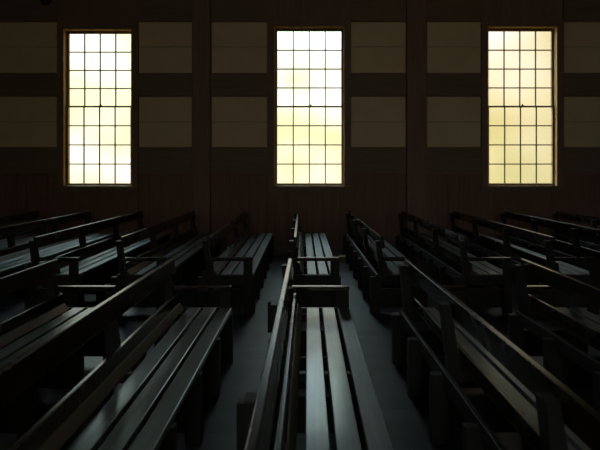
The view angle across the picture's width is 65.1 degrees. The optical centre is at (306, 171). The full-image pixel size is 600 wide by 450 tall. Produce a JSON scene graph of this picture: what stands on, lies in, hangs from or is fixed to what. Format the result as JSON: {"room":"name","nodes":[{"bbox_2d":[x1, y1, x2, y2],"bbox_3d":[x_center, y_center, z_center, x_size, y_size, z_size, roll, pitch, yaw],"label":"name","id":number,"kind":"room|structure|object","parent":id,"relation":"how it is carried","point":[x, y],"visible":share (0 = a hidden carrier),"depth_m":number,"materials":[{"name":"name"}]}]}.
{"room":"house of worship","nodes":[
{"label":"house of worship","id":0,"kind":"room"},
{"bbox_2d":[0,0,599,254],"bbox_3d":[0.300,-1.540,8.910,15.800,6.200,0.320,0,0,0],"label":"wall","id":1,"kind":"structure","parent":0,"point":[416,64],"depth_m":8.83,"materials":[{"name":"brown wood"}]},
{"bbox_2d":[40,0,51,5],"bbox_3d":[-4.888,-3.229,8.773,0.217,0.217,0.085,0,0,0],"label":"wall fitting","id":2,"kind":"object","parent":1,"relation":"attached to","point":[44,2],"visible":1,"depth_m":8.79,"materials":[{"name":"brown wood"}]},
{"bbox_2d":[55,22,138,191],"bbox_3d":[-3.920,-1.220,8.915,1.538,3.185,0.310,0,0,0],"label":"window","id":3,"kind":"structure","parent":1,"relation":"in","point":[98,62],"depth_m":8.90,"materials":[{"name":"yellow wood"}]},
{"bbox_2d":[267,19,351,191],"bbox_3d":[0.051,-1.244,8.915,1.572,3.234,0.310,0,0,0],"label":"window","id":4,"kind":"structure","parent":1,"relation":"in","point":[309,60],"depth_m":8.90,"materials":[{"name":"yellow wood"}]},
{"bbox_2d":[481,19,565,191],"bbox_3d":[4.049,-1.244,8.915,1.557,3.234,0.310,0,0,0],"label":"window","id":5,"kind":"structure","parent":1,"relation":"in","point":[522,60],"depth_m":8.90,"materials":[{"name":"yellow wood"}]},
{"bbox_2d":[0,255,599,449],"bbox_3d":[0.300,1.620,2.925,16.200,0.120,12.650,0,0,0],"label":"floor","id":6,"kind":"structure","parent":0,"point":[406,419],"depth_m":3.77,"materials":[{"name":"grey concrete"}]},
{"bbox_2d":[0,211,47,276],"bbox_3d":[-4.728,1.137,6.880,0.634,0.845,3.490,0,0,0],"label":"bench","id":7,"kind":"object","parent":6,"relation":"on","point":[24,237],"visible":0.2,"depth_m":7.93,"materials":[{"name":"brown wood"}]},
{"bbox_2d":[0,211,113,298],"bbox_3d":[-3.773,1.137,6.881,0.634,0.845,3.490,0,0,0],"label":"bench","id":8,"kind":"object","parent":6,"relation":"on","point":[14,258],"visible":0.48,"depth_m":6.58,"materials":[{"name":"brown wood"}]},
{"bbox_2d":[0,259,116,439],"bbox_3d":[-1.882,1.137,2.168,0.634,0.845,3.490,0,0,0],"label":"bench","id":9,"kind":"object","parent":6,"relation":"on","point":[20,332],"visible":0.54,"depth_m":3.26,"materials":[{"name":"brown wood"}]},
{"bbox_2d":[24,211,168,310],"bbox_3d":[-2.813,1.137,6.881,0.634,0.845,3.490,0,0,0],"label":"bench","id":10,"kind":"object","parent":6,"relation":"on","point":[96,263],"visible":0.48,"depth_m":5.76,"materials":[{"name":"brown wood"}]},
{"bbox_2d":[0,259,232,449],"bbox_3d":[-0.918,1.137,2.170,0.634,0.845,3.490,0,0,0],"label":"bench","id":11,"kind":"object","parent":6,"relation":"on","point":[184,361],"visible":1,"depth_m":2.49,"materials":[{"name":"brown wood"}]},
{"bbox_2d":[111,211,221,310],"bbox_3d":[-1.858,1.137,6.881,0.634,0.845,3.490,0,0,-1],"label":"bench","id":12,"kind":"object","parent":6,"relation":"on","point":[186,248],"visible":0.64,"depth_m":6.13,"materials":[{"name":"brown wood"}]},
{"bbox_2d":[197,211,273,314],"bbox_3d":[-0.904,1.137,6.881,0.634,0.845,3.490,0,0,-1],"label":"bench","id":13,"kind":"object","parent":6,"relation":"on","point":[241,265],"visible":0.97,"depth_m":5.42,"materials":[{"name":"brown wood"}]},
{"bbox_2d":[287,211,340,306],"bbox_3d":[0.048,1.137,6.881,0.634,0.845,3.490,0,0,-1],"label":"bench","id":14,"kind":"object","parent":6,"relation":"on","point":[314,263],"visible":0.88,"depth_m":5.20,"materials":[{"name":"brown wood"}]},
{"bbox_2d":[338,255,345,261],"bbox_3d":[0.645,1.510,8.200,0.170,0.100,0.200,0,0,0],"label":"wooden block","id":15,"kind":"object","parent":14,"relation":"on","point":[342,257],"visible":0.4,"depth_m":8.10,"materials":[{"name":"brown wood"}]},
{"bbox_2d":[236,259,392,449],"bbox_3d":[0.026,1.137,2.169,0.682,0.845,3.490,0,0,0],"label":"bench","id":16,"kind":"object","parent":6,"relation":"on","point":[275,414],"visible":1,"depth_m":2.40,"materials":[{"name":"brown wood"}]},
{"bbox_2d":[343,211,427,312],"bbox_3d":[1.000,1.137,6.881,0.634,0.845,3.490,0,0,-1],"label":"bench","id":17,"kind":"object","parent":6,"relation":"on","point":[374,262],"visible":0.85,"depth_m":5.75,"materials":[{"name":"brown wood"}]},
{"bbox_2d":[395,211,511,314],"bbox_3d":[1.947,1.137,6.879,0.634,0.845,3.490,0,0,0],"label":"bench","id":18,"kind":"object","parent":6,"relation":"on","point":[447,264],"visible":0.86,"depth_m":5.72,"materials":[{"name":"brown wood"}]},
{"bbox_2d":[392,259,599,449],"bbox_3d":[1.039,1.137,2.172,0.634,0.845,3.490,0,0,-1],"label":"bench","id":19,"kind":"object","parent":6,"relation":"on","point":[461,349],"visible":1,"depth_m":2.57,"materials":[{"name":"brown wood"}]},
{"bbox_2d":[447,211,598,314],"bbox_3d":[2.895,1.137,6.880,0.634,0.845,3.490,0,0,0],"label":"bench","id":20,"kind":"object","parent":6,"relation":"on","point":[490,244],"visible":0.55,"depth_m":5.84,"materials":[{"name":"brown wood"}]},
{"bbox_2d":[498,211,599,287],"bbox_3d":[3.835,1.137,6.880,0.634,0.845,3.490,0,0,0],"label":"bench","id":21,"kind":"object","parent":6,"relation":"on","point":[566,248],"visible":0.38,"depth_m":6.74,"materials":[{"name":"brown wood"}]},
{"bbox_2d":[508,259,599,411],"bbox_3d":[1.992,1.137,2.172,0.634,0.845,3.490,0,0,-1],"label":"bench","id":22,"kind":"object","parent":6,"relation":"on","point":[580,328],"visible":0.87,"depth_m":3.37,"materials":[{"name":"brown wood"}]},
{"bbox_2d":[550,211,599,263],"bbox_3d":[4.782,1.137,6.880,0.634,0.845,3.490,0,0,0],"label":"bench","id":23,"kind":"object","parent":6,"relation":"on","point":[559,235],"visible":0.5,"depth_m":7.95,"materials":[{"name":"brown wood"}]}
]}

